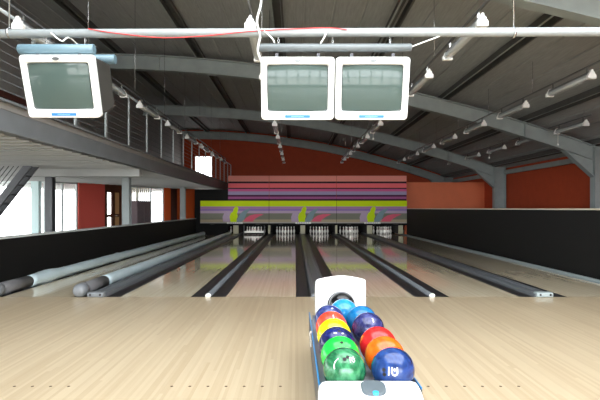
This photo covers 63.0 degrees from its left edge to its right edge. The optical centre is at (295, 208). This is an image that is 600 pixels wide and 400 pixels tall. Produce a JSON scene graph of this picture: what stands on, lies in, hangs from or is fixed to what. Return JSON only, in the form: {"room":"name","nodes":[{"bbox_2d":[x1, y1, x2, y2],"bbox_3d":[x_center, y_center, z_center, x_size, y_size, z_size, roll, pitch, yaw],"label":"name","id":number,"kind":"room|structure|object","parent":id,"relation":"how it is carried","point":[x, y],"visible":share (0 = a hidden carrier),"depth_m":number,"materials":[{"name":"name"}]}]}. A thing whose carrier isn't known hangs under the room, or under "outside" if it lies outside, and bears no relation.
{"room":"games hall","nodes":[
{"label":"games hall","id":0,"kind":"room"},
{"bbox_2d":[0,3,182,189],"bbox_3d":[-7.062,-3.089,11.700,0.175,4.190,37.400,0,0,0],"label":"wall","id":1,"kind":"structure","parent":0,"point":[6,48],"depth_m":19.36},
{"bbox_2d":[0,90,26,106],"bbox_3d":[-6.942,-2.674,9.800,0.064,0.220,8.800,0,0,0],"label":"trim","id":2,"kind":"structure","parent":1,"relation":"attached to","point":[3,94],"depth_m":12.02,"materials":[{"name":"brown paint"}]},
{"bbox_2d":[137,186,163,221],"bbox_3d":[-6.807,0.181,22.024,0.080,2.310,2.630,0,0,25],"label":"window","id":3,"kind":"structure","parent":1,"relation":"in","point":[138,186],"depth_m":22.76,"materials":[{"name":"white"}]},
{"bbox_2d":[132,186,150,200],"bbox_3d":[-6.903,0.136,21.523,0.072,2.200,1.620,0,0,25],"label":"vertical blind","id":4,"kind":"object","parent":3,"relation":"attached to","point":[136,187],"visible":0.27,"depth_m":21.67,"materials":[{"name":"white"}]},
{"bbox_2d":[78,183,104,228],"bbox_3d":[-8.079,0.171,19.324,0.200,2.330,1.280,0,0,25],"label":"wall","id":5,"kind":"structure","parent":0,"point":[91,197],"depth_m":19.25,"materials":[{"name":"red paint"}]},
{"bbox_2d":[56,182,77,230],"bbox_3d":[-8.614,0.181,18.117,0.081,2.310,1.320,0,0,25],"label":"window","id":6,"kind":"structure","parent":5,"relation":"in","point":[62,183],"depth_m":18.16,"materials":[{"name":"white"}]},
{"bbox_2d":[105,184,121,225],"bbox_3d":[-7.564,0.171,20.353,0.150,2.330,1.000,0,0,25],"label":"door","id":7,"kind":"structure","parent":5,"relation":"in","point":[116,190],"depth_m":20.40,"materials":[{"name":"brown wood"}]},
{"bbox_2d":[0,218,195,281],"bbox_3d":[-5.008,0.908,15.650,0.145,0.855,17.500,0,0,0],"label":"wall","id":8,"kind":"structure","parent":0,"point":[22,255],"depth_m":10.98,"materials":[{"name":"black paint"}]},
{"bbox_2d":[0,101,227,191],"bbox_3d":[-8.400,-1.188,11.700,9.200,0.432,37.400,0,0,0],"label":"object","id":9,"kind":"structure","parent":0,"point":[14,151],"depth_m":11.03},
{"bbox_2d":[0,170,141,176],"bbox_3d":[-8.400,-0.887,12.375,9.000,0.167,0.250,0,0,0],"label":"cross beam","id":10,"kind":"structure","parent":9,"relation":"attached to","point":[39,173],"depth_m":12.25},
{"bbox_2d":[0,97,227,188],"bbox_3d":[-3.830,-1.204,18.000,0.180,0.420,24.800,0,0,0],"label":"beam","id":11,"kind":"structure","parent":9,"relation":"attached to","point":[12,124],"depth_m":8.77,"materials":[{"name":"metal"}]},
{"bbox_2d":[0,7,230,182],"bbox_3d":[-3.813,-2.000,17.310,0.074,1.173,23.240,0,0,0],"label":"railing","id":12,"kind":"object","parent":11,"relation":"on","point":[3,11],"visible":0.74,"depth_m":12.09,"materials":[{"name":"grey"}]},
{"bbox_2d":[164,188,194,220],"bbox_3d":[-5.755,0.171,24.347,0.160,2.330,2.430,0,0,25],"label":"wall","id":13,"kind":"structure","parent":0,"point":[190,193],"depth_m":24.22,"materials":[{"name":"orange"}]},
{"bbox_2d":[170,188,176,219],"bbox_3d":[-5.885,0.161,23.796,0.072,2.250,0.480,0,0,25],"label":"door","id":14,"kind":"structure","parent":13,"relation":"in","point":[173,191],"depth_m":23.73,"materials":[{"name":"brown paint"}]},
{"bbox_2d":[228,176,268,200],"bbox_3d":[-2.348,-0.754,24.605,2.045,1.781,0.050,0,0,0],"label":"striped panel","id":15,"kind":"object","parent":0,"point":[240,188],"visible":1,"depth_m":24.58,"materials":[{"name":"pink"}]},
{"bbox_2d":[200,201,268,224],"bbox_3d":[-3.038,0.231,24.504,3.425,1.231,0.092,0,0,0],"label":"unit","id":16,"kind":"object","parent":15,"relation":"attached to","point":[211,212],"visible":1,"depth_m":24.50,"materials":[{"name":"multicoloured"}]},
{"bbox_2d":[107,130,440,229],"bbox_3d":[-1.550,-1.864,30.500,22.900,6.400,0.200,0,0,0],"label":"wall","id":17,"kind":"structure","parent":0,"point":[246,158],"depth_m":30.40,"materials":[{"name":"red paint"}]},
{"bbox_2d":[261,53,334,119],"bbox_3d":[0.022,-1.185,4.997,0.708,0.631,0.679,0,0,0],"label":"monitor","id":18,"kind":"object","parent":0,"point":[292,88],"visible":1,"depth_m":4.73,"materials":[{"name":"white"}]},
{"bbox_2d":[0,230,599,399],"bbox_3d":[-1.650,1.460,11.700,22.700,0.251,37.400,0,0,0],"label":"floor","id":19,"kind":"structure","parent":0,"point":[52,348],"depth_m":4.74,"materials":[{"name":"brown"}]},
{"bbox_2d":[0,166,38,215],"bbox_3d":[-6.965,0.186,11.220,2.010,2.300,0.360,0,0,0],"label":"staircase","id":20,"kind":"structure","parent":19,"relation":"on","point":[25,173],"depth_m":11.08,"materials":[{"name":"grey metal"}]},
{"bbox_2d":[31,181,40,232],"bbox_3d":[-9.255,0.171,17.500,0.270,2.330,0.200,0,0,0],"label":"pillar","id":21,"kind":"structure","parent":19,"relation":"on","point":[35,185],"depth_m":17.40,"materials":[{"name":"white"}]},
{"bbox_2d":[45,177,55,231],"bbox_3d":[-7.500,0.171,15.000,0.260,2.330,0.260,0,0,0],"label":"column","id":22,"kind":"structure","parent":19,"relation":"on","point":[50,182],"depth_m":14.89,"materials":[{"name":"grey metal"}]},
{"bbox_2d":[0,235,205,296],"bbox_3d":[-4.545,1.399,17.150,0.230,0.115,19.500,0,0,0],"label":"gutter","id":23,"kind":"object","parent":19,"relation":"on","point":[204,235],"visible":0.03,"depth_m":11.76,"materials":[{"name":"grey plastic"}]},
{"bbox_2d":[0,232,204,296],"bbox_3d":[-4.542,1.255,15.795,0.257,0.282,16.910,0,0,0],"label":"tube","id":24,"kind":"object","parent":23,"relation":"on","point":[45,276],"visible":0.99,"depth_m":9.88,"materials":[{"name":"plastic"}]},
{"bbox_2d":[4,233,231,296],"bbox_3d":[-3.900,1.396,17.200,1.060,0.120,19.600,0,0,0],"label":"lane","id":25,"kind":"object","parent":19,"relation":"on","point":[63,287],"visible":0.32,"depth_m":9.63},
{"bbox_2d":[195,189,227,234],"bbox_3d":[-4.220,0.183,24.700,1.680,2.306,0.080,0,0,0],"label":"wall","id":26,"kind":"structure","parent":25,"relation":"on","point":[200,194],"depth_m":24.66,"materials":[{"name":"black paint"}]},
{"bbox_2d":[122,177,131,224],"bbox_3d":[-5.160,0.171,15.000,0.260,2.330,0.260,0,0,0],"label":"column","id":27,"kind":"structure","parent":19,"relation":"on","point":[126,181],"depth_m":14.89,"materials":[{"name":"grey paint"}]},
{"bbox_2d":[132,201,150,223],"bbox_3d":[-6.663,0.506,21.038,0.490,1.660,0.840,0,0,25],"label":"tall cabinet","id":28,"kind":"object","parent":19,"relation":"on","point":[141,210],"visible":0.59,"depth_m":20.80,"materials":[{"name":"grey"}]},
{"bbox_2d":[87,232,242,296],"bbox_3d":[-3.005,1.359,17.124,0.286,0.195,19.552,0,0,0],"label":"divider","id":29,"kind":"object","parent":19,"relation":"on","point":[106,291],"visible":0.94,"depth_m":9.77,"materials":[{"name":"grey"}]},
{"bbox_2d":[108,233,243,296],"bbox_3d":[-2.750,1.399,17.150,0.220,0.115,19.500,0,0,0],"label":"gutter","id":30,"kind":"object","parent":19,"relation":"on","point":[120,293],"visible":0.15,"depth_m":10.43,"materials":[{"name":"grey plastic"}]},
{"bbox_2d":[180,187,185,218],"bbox_3d":[-5.160,0.171,22.500,0.260,2.330,0.260,0,0,0],"label":"column","id":31,"kind":"structure","parent":19,"relation":"on","point":[182,189],"depth_m":22.39,"materials":[{"name":"grey paint"}]},
{"bbox_2d":[121,233,265,296],"bbox_3d":[-2.110,1.396,17.200,1.060,0.120,19.600,0,0,0],"label":"lane","id":32,"kind":"object","parent":19,"relation":"on","point":[188,279],"visible":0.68,"depth_m":10.07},
{"bbox_2d":[192,233,267,296],"bbox_3d":[-1.470,1.399,17.150,0.220,0.115,19.500,0,0,0],"label":"gutter","id":33,"kind":"object","parent":19,"relation":"on","point":[204,290],"visible":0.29,"depth_m":10.46,"materials":[{"name":"grey plastic"}]},
{"bbox_2d":[205,232,271,296],"bbox_3d":[-1.315,1.368,17.134,0.092,0.176,19.533,0,0,0],"label":"divider","id":34,"kind":"object","parent":19,"relation":"on","point":[216,288],"visible":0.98,"depth_m":9.91,"materials":[{"name":"grey plastic"}]},
{"bbox_2d":[212,234,274,296],"bbox_3d":[-1.160,1.399,17.150,0.220,0.115,19.500,0,0,0],"label":"gutter","id":35,"kind":"object","parent":19,"relation":"on","point":[231,282],"visible":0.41,"depth_m":10.50,"materials":[{"name":"grey plastic"}]},
{"bbox_2d":[226,233,295,296],"bbox_3d":[-0.520,1.396,17.200,1.060,0.120,19.600,0,0,0],"label":"lane","id":36,"kind":"object","parent":19,"relation":"on","point":[272,273],"visible":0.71,"depth_m":10.07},
{"bbox_2d":[295,233,309,296],"bbox_3d":[0.115,1.399,17.150,0.210,0.115,19.500,0,0,0],"label":"gutter","id":37,"kind":"object","parent":19,"relation":"on","point":[302,290],"visible":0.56,"depth_m":10.46,"materials":[{"name":"grey plastic"}]},
{"bbox_2d":[300,234,321,296],"bbox_3d":[0.375,1.368,17.150,0.286,0.176,19.500,0,0,0],"label":"divider","id":38,"kind":"object","parent":19,"relation":"on","point":[313,273],"visible":0.46,"depth_m":10.95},
{"bbox_2d":[181,131,452,181],"bbox_3d":[1.312,-1.694,30.000,16.625,6.060,0.260,0,0,0],"label":"steel frame","id":39,"kind":"object","parent":19,"relation":"on","point":[432,177],"visible":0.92,"depth_m":29.99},
{"bbox_2d":[305,234,331,277],"bbox_3d":[0.635,1.399,17.150,0.210,0.115,19.500,0,0,0],"label":"gutter","id":40,"kind":"object","parent":19,"relation":"on","point":[325,272],"visible":0.5,"depth_m":13.26,"materials":[{"name":"grey plastic"}]},
{"bbox_2d":[142,105,505,207],"bbox_3d":[1.312,-1.694,22.500,16.625,6.060,0.260,0,0,0],"label":"steel frame","id":41,"kind":"object","parent":19,"relation":"on","point":[494,176],"visible":0.87,"depth_m":22.49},
{"bbox_2d":[96,53,599,207],"bbox_3d":[1.312,-1.694,15.000,16.625,6.060,0.260,0,0,0],"label":"steel frame","id":42,"kind":"object","parent":19,"relation":"on","point":[587,158],"visible":0.66,"depth_m":14.99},
{"bbox_2d":[309,233,413,296],"bbox_3d":[1.270,1.396,17.200,1.060,0.120,19.600,0,0,0],"label":"lane","id":43,"kind":"object","parent":19,"relation":"on","point":[339,259],"visible":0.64,"depth_m":11.01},
{"bbox_2d":[309,276,423,399],"bbox_3d":[0.352,0.949,3.200,0.520,0.774,2.440,0,0,0],"label":"ball return","id":44,"kind":"object","parent":19,"relation":"on","point":[368,389],"visible":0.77,"depth_m":2.46,"materials":[{"name":"grey"}]},
{"bbox_2d":[314,305,343,325],"bbox_3d":[0.246,0.808,3.553,0.216,0.216,0.216,0,0,0],"label":"ball","id":45,"kind":"object","parent":44,"relation":"on","point":[326,308],"visible":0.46,"depth_m":3.51,"materials":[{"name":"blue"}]},
{"bbox_2d":[316,311,346,331],"bbox_3d":[0.246,0.808,3.334,0.216,0.216,0.216,0,0,0],"label":"ball","id":46,"kind":"object","parent":44,"relation":"on","point":[330,314],"visible":0.37,"depth_m":3.29,"materials":[{"name":"red"}]},
{"bbox_2d":[317,318,350,341],"bbox_3d":[0.246,0.808,3.115,0.216,0.216,0.216,0,0,0],"label":"ball","id":47,"kind":"object","parent":44,"relation":"on","point":[332,322],"visible":0.38,"depth_m":3.07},
{"bbox_2d":[319,326,354,352],"bbox_3d":[0.246,0.808,2.897,0.216,0.216,0.216,0,0,0],"label":"ball","id":48,"kind":"object","parent":44,"relation":"on","point":[331,332],"visible":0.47,"depth_m":2.85,"materials":[{"name":"blue"}]},
{"bbox_2d":[321,336,359,364],"bbox_3d":[0.246,0.808,2.679,0.216,0.216,0.216,0,0,0],"label":"ball","id":49,"kind":"object","parent":44,"relation":"on","point":[335,342],"visible":0.44,"depth_m":2.63,"materials":[{"name":"green"}]},
{"bbox_2d":[315,276,365,313],"bbox_3d":[0.382,0.749,4.260,0.414,0.374,0.320,0,0,0],"label":"hood","id":50,"kind":"object","parent":44,"relation":"attached to","point":[325,287],"depth_m":4.10,"materials":[{"name":"white"}]},
{"bbox_2d":[329,291,354,304],"bbox_3d":[0.384,0.792,4.035,0.216,0.216,0.216,0,0,0],"label":"opening","id":51,"kind":"object","parent":44,"relation":"on","point":[338,295],"visible":0.42,"depth_m":3.98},
{"bbox_2d":[311,320,373,383],"bbox_3d":[0.364,0.926,3.205,0.472,0.019,1.690,0,0,0],"label":"tray","id":52,"kind":"object","parent":44,"relation":"on","point":[368,376],"depth_m":3.00,"materials":[{"name":"blue"}]},
{"bbox_2d":[332,299,355,321],"bbox_3d":[0.375,0.808,3.790,0.216,0.216,0.216,0,0,0],"label":"ball","id":53,"kind":"object","parent":44,"relation":"on","point":[345,305],"visible":0.44,"depth_m":3.72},
{"bbox_2d":[323,347,365,380],"bbox_3d":[0.246,0.808,2.460,0.216,0.216,0.216,0,0,0],"label":"ball","id":54,"kind":"object","parent":44,"relation":"on","point":[342,363],"visible":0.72,"depth_m":2.39,"materials":[{"name":"green plastic"}]},
{"bbox_2d":[347,306,374,331],"bbox_3d":[0.477,0.808,3.525,0.216,0.216,0.216,0,0,0],"label":"ball","id":55,"kind":"object","parent":44,"relation":"on","point":[354,312],"visible":0.43,"depth_m":3.48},
{"bbox_2d":[352,312,383,341],"bbox_3d":[0.489,0.808,3.295,0.216,0.216,0.216,0,0,0],"label":"ball","id":56,"kind":"object","parent":44,"relation":"on","point":[362,322],"visible":0.59,"depth_m":3.23,"materials":[{"name":"purple"}]},
{"bbox_2d":[360,326,394,357],"bbox_3d":[0.489,0.808,2.897,0.216,0.216,0.216,0,0,0],"label":"ball","id":57,"kind":"object","parent":44,"relation":"on","point":[371,333],"visible":0.42,"depth_m":2.85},
{"bbox_2d":[365,336,403,369],"bbox_3d":[0.489,0.808,2.679,0.216,0.216,0.216,0,0,0],"label":"ball","id":58,"kind":"object","parent":44,"relation":"on","point":[379,343],"visible":0.48,"depth_m":2.63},
{"bbox_2d":[371,347,414,380],"bbox_3d":[0.489,0.808,2.460,0.216,0.216,0.216,0,0,0],"label":"ball","id":59,"kind":"object","parent":44,"relation":"on","point":[390,363],"visible":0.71,"depth_m":2.39,"materials":[{"name":"blue"}]},
{"bbox_2d":[330,233,427,296],"bbox_3d":[1.910,1.399,17.150,0.220,0.115,19.500,0,0,0],"label":"gutter","id":60,"kind":"object","parent":19,"relation":"on","point":[410,289],"visible":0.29,"depth_m":10.50,"materials":[{"name":"grey plastic"}]},
{"bbox_2d":[332,232,434,296],"bbox_3d":[2.065,1.368,17.134,0.092,0.176,19.533,0,0,0],"label":"divider","id":61,"kind":"object","parent":19,"relation":"on","point":[418,287],"visible":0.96,"depth_m":9.83,"materials":[{"name":"grey plastic"}]},
{"bbox_2d":[337,233,447,296],"bbox_3d":[2.220,1.399,17.150,0.220,0.115,19.500,0,0,0],"label":"gutter","id":62,"kind":"object","parent":19,"relation":"on","point":[437,293],"visible":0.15,"depth_m":10.37,"materials":[{"name":"grey plastic"}]},
{"bbox_2d":[339,233,518,296],"bbox_3d":[2.860,1.396,17.200,1.060,0.120,19.600,0,0,0],"label":"lane","id":63,"kind":"object","parent":19,"relation":"on","point":[451,283],"visible":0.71,"depth_m":10.07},
{"bbox_2d":[361,233,531,296],"bbox_3d":[3.495,1.399,17.150,0.210,0.115,19.500,0,0,0],"label":"gutter","id":64,"kind":"object","parent":19,"relation":"on","point":[488,282],"visible":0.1,"depth_m":10.35,"materials":[{"name":"grey plastic"}]},
{"bbox_2d":[361,232,552,296],"bbox_3d":[3.755,1.359,17.124,0.286,0.195,19.552,0,0,0],"label":"divider","id":65,"kind":"object","parent":19,"relation":"on","point":[516,286],"visible":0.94,"depth_m":9.85,"materials":[{"name":"grey"}]},
{"bbox_2d":[374,234,565,296],"bbox_3d":[4.015,1.399,17.150,0.210,0.115,19.500,0,0,0],"label":"gutter","id":66,"kind":"object","parent":19,"relation":"on","point":[554,294],"visible":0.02,"depth_m":9.93,"materials":[{"name":"grey plastic"}]},
{"bbox_2d":[372,233,599,296],"bbox_3d":[4.650,1.396,17.200,1.060,0.120,19.600,0,0,0],"label":"lane","id":67,"kind":"object","parent":19,"relation":"on","point":[566,287],"visible":0.68,"depth_m":10.39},
{"bbox_2d":[392,233,599,286],"bbox_3d":[5.285,1.396,17.150,0.210,0.120,19.500,0,0,0],"label":"board","id":68,"kind":"object","parent":19,"relation":"on","point":[512,263],"visible":0.22,"depth_m":11.49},
{"bbox_2d":[396,233,599,283],"bbox_3d":[5.495,1.373,17.100,0.210,0.165,19.600,0,0,0],"label":"kerb","id":69,"kind":"object","parent":19,"relation":"on","point":[586,278],"visible":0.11,"depth_m":11.75,"materials":[{"name":"grey"}]},
{"bbox_2d":[490,0,599,26],"bbox_3d":[1.312,-1.694,7.500,16.625,6.060,0.260,0,0,0],"label":"steel frame","id":70,"kind":"object","parent":19,"relation":"on","point":[583,11],"visible":1,"depth_m":7.49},
{"bbox_2d":[51,0,209,130],"bbox_3d":[-5.400,-4.793,17.600,0.270,0.165,25.600,0,0,0],"label":"beam","id":71,"kind":"structure","parent":70,"relation":"attached to","point":[66,6],"depth_m":14.28,"materials":[{"name":"metal"}]},
{"bbox_2d":[157,0,249,133],"bbox_3d":[-2.900,-4.657,17.600,0.270,0.165,25.600,0,0,0],"label":"beam","id":72,"kind":"structure","parent":70,"relation":"attached to","point":[168,6],"depth_m":13.98,"materials":[{"name":"metal"}]},
{"bbox_2d":[269,0,290,137],"bbox_3d":[-0.400,-4.378,17.600,0.270,0.165,25.600,0,0,0],"label":"beam","id":73,"kind":"structure","parent":70,"relation":"attached to","point":[276,13],"depth_m":11.44,"materials":[{"name":"metal"}]},
{"bbox_2d":[328,0,414,144],"bbox_3d":[2.100,-3.954,17.600,0.270,0.165,25.600,0,0,0],"label":"beam","id":74,"kind":"structure","parent":70,"relation":"attached to","point":[400,3],"depth_m":10.31,"materials":[{"name":"metal"}]},
{"bbox_2d":[367,13,563,154],"bbox_3d":[4.550,-3.400,17.600,0.270,0.165,25.600,0,0,0],"label":"beam","id":75,"kind":"structure","parent":70,"relation":"attached to","point":[511,47],"depth_m":11.67,"materials":[{"name":"metal"}]},
{"bbox_2d":[407,86,599,165],"bbox_3d":[7.000,-2.707,17.600,0.270,0.165,25.600,0,0,0],"label":"beam","id":76,"kind":"structure","parent":70,"relation":"attached to","point":[593,93],"depth_m":13.90,"materials":[{"name":"metal"}]},
{"bbox_2d":[440,138,599,176],"bbox_3d":[9.100,-2.003,17.600,0.270,0.165,25.600,0,0,0],"label":"beam","id":77,"kind":"structure","parent":70,"relation":"attached to","point":[596,142],"depth_m":19.32,"materials":[{"name":"metal"}]},
{"bbox_3d":[-3.260,1.398,17.150,0.220,0.115,19.500,0,0,0],"label":"gutter","id":78,"kind":"object","parent":19,"relation":"on","visible":0},
{"bbox_2d":[73,232,230,296],"bbox_3d":[-3.260,1.264,15.795,0.216,0.263,16.910,0,0,0],"label":"tube","id":79,"kind":"object","parent":78,"relation":"on","point":[81,289],"visible":0.87,"depth_m":9.59,"materials":[{"name":"plastic"}]},
{"bbox_2d":[0,0,599,177],"bbox_3d":[1.350,-3.405,11.800,17.100,3.238,37.600,0,0,0],"label":"ceiling","id":80,"kind":"structure","parent":0,"point":[553,59],"depth_m":12.79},
{"bbox_2d":[11,15,34,28],"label":"lamp","id":81,"kind":"object","parent":80,"relation":"hanging from","point":[17,23],"depth_m":6.37,"materials":[{"name":"grey"}]},
{"bbox_2d":[2,0,225,158],"bbox_3d":[-3.620,-3.681,15.620,0.030,2.214,19.700,0,0,0],"label":"track","id":82,"kind":"object","parent":80,"relation":"hanging from","point":[4,1],"visible":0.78,"depth_m":10.65,"materials":[{"name":"grey"}]},
{"bbox_2d":[31,38,55,43],"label":"lamp","id":83,"kind":"object","parent":82,"relation":"hanging from","point":[39,40],"depth_m":6.95,"materials":[{"name":"grey"}]},
{"bbox_2d":[24,24,52,43],"bbox_3d":[-3.620,-2.391,7.120,0.130,0.084,1.360,0,0,0],"label":"diffuser","id":84,"kind":"object","parent":83,"relation":"attached to","point":[39,40],"depth_m":6.89,"materials":[{"name":"white"}]},
{"bbox_2d":[136,99,159,118],"bbox_3d":[-3.620,-2.457,12.120,0.144,0.235,1.500,0,0,0],"label":"lamp","id":85,"kind":"object","parent":82,"relation":"hanging from","point":[140,104],"visible":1,"depth_m":11.89,"materials":[{"name":"white"}]},
{"bbox_2d":[140,104,158,118],"bbox_3d":[-3.620,-2.391,12.120,0.130,0.084,1.360,0,0,0],"label":"diffuser","id":86,"kind":"object","parent":85,"relation":"attached to","point":[145,108],"depth_m":12.11,"materials":[{"name":"white"}]},
{"bbox_2d":[249,38,261,61],"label":"lamp","id":87,"kind":"object","parent":80,"relation":"hanging from","point":[253,41],"depth_m":7.20,"materials":[{"name":"white"}]},
{"bbox_2d":[249,38,261,60],"bbox_3d":[-0.585,-2.391,7.100,0.130,0.084,1.360,0,0,0],"label":"diffuser","id":88,"kind":"object","parent":87,"relation":"attached to","point":[253,41],"depth_m":7.16,"materials":[{"name":"white"}]},
{"bbox_2d":[0,0,599,38],"bbox_3d":[1.360,-3.182,4.780,16.680,3.069,0.100,0,0,0],"label":"ceiling pipe","id":89,"kind":"object","parent":80,"relation":"hanging from","point":[8,33],"visible":1,"depth_m":4.74,"materials":[{"name":"grey"}]},
{"bbox_2d":[17,37,116,63],"bbox_3d":[-2.275,-1.584,4.935,0.770,0.202,0.530,0,0,0],"label":"carrier","id":90,"kind":"object","parent":89,"relation":"hanging from","point":[22,49],"visible":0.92,"depth_m":4.68,"materials":[{"name":"blue"}]},
{"bbox_2d":[19,54,114,117],"bbox_3d":[-2.272,-1.207,4.987,0.708,0.622,0.707,0,0,0],"label":"monitor","id":91,"kind":"object","parent":90,"relation":"hanging from","point":[55,86],"visible":1,"depth_m":4.74,"materials":[{"name":"white"}]},
{"bbox_2d":[88,27,346,37],"bbox_3d":[-0.750,-1.696,4.730,2.501,0.105,0.010,0,0,0],"label":"cable","id":92,"kind":"object","parent":89,"relation":"attached to","point":[316,27],"visible":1,"depth_m":4.73,"materials":[{"name":"red plastic"}]},
{"bbox_2d":[259,37,411,51],"bbox_3d":[0.386,-1.600,4.750,1.477,0.170,0.083,0,0,0],"label":"carrier","id":93,"kind":"object","parent":89,"relation":"hanging from","point":[278,47],"visible":0.98,"depth_m":4.72,"materials":[{"name":"grey"}]},
{"bbox_2d":[334,53,409,119],"bbox_3d":[0.744,-1.185,4.997,0.708,0.631,0.679,0,0,0],"label":"monitor","id":94,"kind":"object","parent":93,"relation":"hanging from","point":[365,88],"visible":1,"depth_m":4.73,"materials":[{"name":"white"}]},
{"bbox_2d":[341,0,489,158],"bbox_3d":[2.400,-3.273,15.520,0.030,1.398,19.700,0,0,0],"label":"track","id":95,"kind":"object","parent":80,"relation":"hanging from","point":[486,2],"visible":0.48,"depth_m":8.19,"materials":[{"name":"grey"}]},
{"bbox_2d":[408,67,432,96],"bbox_3d":[2.400,-2.457,9.520,0.144,0.235,1.500,0,0,0],"label":"lamp","id":96,"kind":"object","parent":95,"relation":"hanging from","point":[428,74],"visible":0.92,"depth_m":9.23,"materials":[{"name":"white"}]},
{"bbox_2d":[408,76,428,95],"bbox_3d":[2.400,-2.391,9.520,0.130,0.084,1.360,0,0,0],"label":"diffuser","id":97,"kind":"object","parent":96,"relation":"attached to","point":[422,80],"depth_m":9.49,"materials":[{"name":"white"}]},
{"bbox_2d":[442,37,472,60],"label":"lamp","id":98,"kind":"object","parent":80,"relation":"hanging from","point":[459,43],"depth_m":7.28,"materials":[{"name":"white"}]},
{"bbox_2d":[444,23,474,58],"bbox_3d":[2.400,-2.391,7.020,0.130,0.084,1.360,0,0,0],"label":"diffuser","id":99,"kind":"object","parent":98,"relation":"attached to","point":[460,42],"depth_m":7.18,"materials":[{"name":"white"}]},
{"bbox_2d":[468,12,487,27],"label":"lamp","id":100,"kind":"object","parent":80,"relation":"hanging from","point":[481,21],"depth_m":6.27,"materials":[{"name":"white"}]},
{"bbox_2d":[398,60,599,158],"bbox_3d":[5.300,-2.917,16.740,0.030,0.726,17.200,0,0,0],"label":"track","id":101,"kind":"object","parent":80,"relation":"hanging from","point":[594,63],"visible":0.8,"depth_m":11.28,"materials":[{"name":"grey"}]},
{"bbox_2d":[463,118,486,133],"bbox_3d":[5.300,-2.437,14.490,0.144,0.235,1.500,0,0,0],"label":"lamp","id":102,"kind":"object","parent":101,"relation":"hanging from","point":[467,130],"visible":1,"depth_m":14.32,"materials":[{"name":"white"}]},
{"bbox_2d":[465,123,482,132],"bbox_3d":[5.300,-2.371,14.490,0.130,0.084,1.360,0,0,0],"label":"diffuser","id":103,"kind":"object","parent":102,"relation":"attached to","point":[478,125],"depth_m":14.46,"materials":[{"name":"white"}]},
{"bbox_2d":[496,99,528,118],"bbox_3d":[5.300,-2.437,11.990,0.144,0.235,1.500,0,0,0],"label":"lamp","id":104,"kind":"object","parent":101,"relation":"hanging from","point":[524,104],"visible":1,"depth_m":11.80,"materials":[{"name":"white"}]},
{"bbox_2d":[498,104,523,117],"bbox_3d":[5.300,-2.371,11.990,0.130,0.084,1.360,0,0,0],"label":"diffuser","id":105,"kind":"object","parent":104,"relation":"attached to","point":[518,107],"depth_m":11.94,"materials":[{"name":"white"}]},
{"bbox_2d":[545,68,595,97],"bbox_3d":[5.300,-2.437,9.490,0.144,0.235,1.500,0,0,0],"label":"lamp","id":106,"kind":"object","parent":80,"relation":"hanging from","point":[590,75],"visible":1,"depth_m":9.31,"materials":[{"name":"white"}]},
{"bbox_2d":[548,75,587,95],"bbox_3d":[5.300,-2.371,9.490,0.130,0.084,1.360,0,0,0],"label":"diffuser","id":107,"kind":"object","parent":106,"relation":"attached to","point":[580,79],"depth_m":9.44,"materials":[{"name":"white"}]},
{"bbox_2d":[554,118,588,133],"bbox_3d":[7.600,-2.276,13.530,0.144,0.235,1.500,0,0,0],"label":"lamp","id":108,"kind":"object","parent":80,"relation":"hanging from","point":[584,122],"visible":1,"depth_m":13.38,"materials":[{"name":"white"}]},
{"bbox_2d":[555,123,582,133],"bbox_3d":[7.600,-2.211,13.530,0.130,0.084,1.360,0,0,0],"label":"diffuser","id":109,"kind":"object","parent":108,"relation":"attached to","point":[577,125],"depth_m":13.54,"materials":[{"name":"white"}]},
{"bbox_2d":[269,176,335,200],"bbox_3d":[0.375,-0.754,24.605,3.360,1.781,0.050,0,0,0],"label":"striped panel","id":110,"kind":"object","parent":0,"point":[281,188],"visible":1,"depth_m":24.58,"materials":[{"name":"pink"}]},
{"bbox_2d":[269,201,335,224],"bbox_3d":[0.375,0.231,24.504,3.360,1.231,0.092,0,0,0],"label":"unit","id":111,"kind":"object","parent":110,"relation":"attached to","point":[280,212],"visible":1,"depth_m":24.50,"materials":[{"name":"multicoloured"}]},
{"bbox_2d":[337,176,406,200],"bbox_3d":[3.828,-0.754,24.605,3.505,1.781,0.050,0,0,0],"label":"striped panel","id":112,"kind":"object","parent":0,"point":[349,188],"visible":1,"depth_m":24.58,"materials":[{"name":"pink"}]},
{"bbox_2d":[337,201,406,224],"bbox_3d":[3.828,0.231,24.504,3.505,1.231,0.092,0,0,0],"label":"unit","id":113,"kind":"object","parent":112,"relation":"attached to","point":[348,212],"visible":1,"depth_m":24.50,"materials":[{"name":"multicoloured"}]},
{"bbox_2d":[404,182,484,233],"bbox_3d":[7.650,-0.004,25.160,4.100,2.680,0.080,0,0,0],"label":"wall","id":114,"kind":"structure","parent":0,"point":[419,194],"depth_m":25.12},
{"bbox_2d":[407,208,599,279],"bbox_3d":[5.657,0.667,15.750,0.145,1.338,17.700,0,0,0],"label":"wall","id":115,"kind":"structure","parent":0,"point":[563,239],"depth_m":11.92,"materials":[{"name":"black paint"}]},
{"bbox_2d":[453,156,589,207],"bbox_3d":[9.800,-0.464,11.800,0.200,3.600,37.600,0,0,0],"label":"wall","id":116,"kind":"structure","parent":0,"point":[564,186],"depth_m":18.92,"materials":[{"name":"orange paint"}]},
{"bbox_2d":[451,159,573,181],"bbox_3d":[9.625,-1.654,11.700,0.150,0.180,37.400,0,0,0],"label":"beam","id":117,"kind":"structure","parent":116,"relation":"attached to","point":[565,161],"depth_m":19.98,"materials":[{"name":"metal"}]},
{"bbox_3d":[0.415,-0.324,26.100,10.330,0.080,2.600,0,0,0],"label":"cover","id":118,"kind":"object","parent":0,"visible":0},
{"bbox_2d":[243,225,299,233],"bbox_3d":[-1.331,1.174,27.450,3.131,0.447,0.100,0,0,0],"label":"curtain","id":119,"kind":"object","parent":118,"relation":"hanging from","point":[297,229],"depth_m":27.40,"materials":[{"name":"black fabric"}]},
{"bbox_2d":[305,225,331,233],"bbox_3d":[1.297,1.174,27.450,1.454,0.447,0.100,0,0,0],"label":"curtain","id":120,"kind":"object","parent":118,"relation":"hanging from","point":[307,227],"depth_m":27.40,"materials":[{"name":"black fabric"}]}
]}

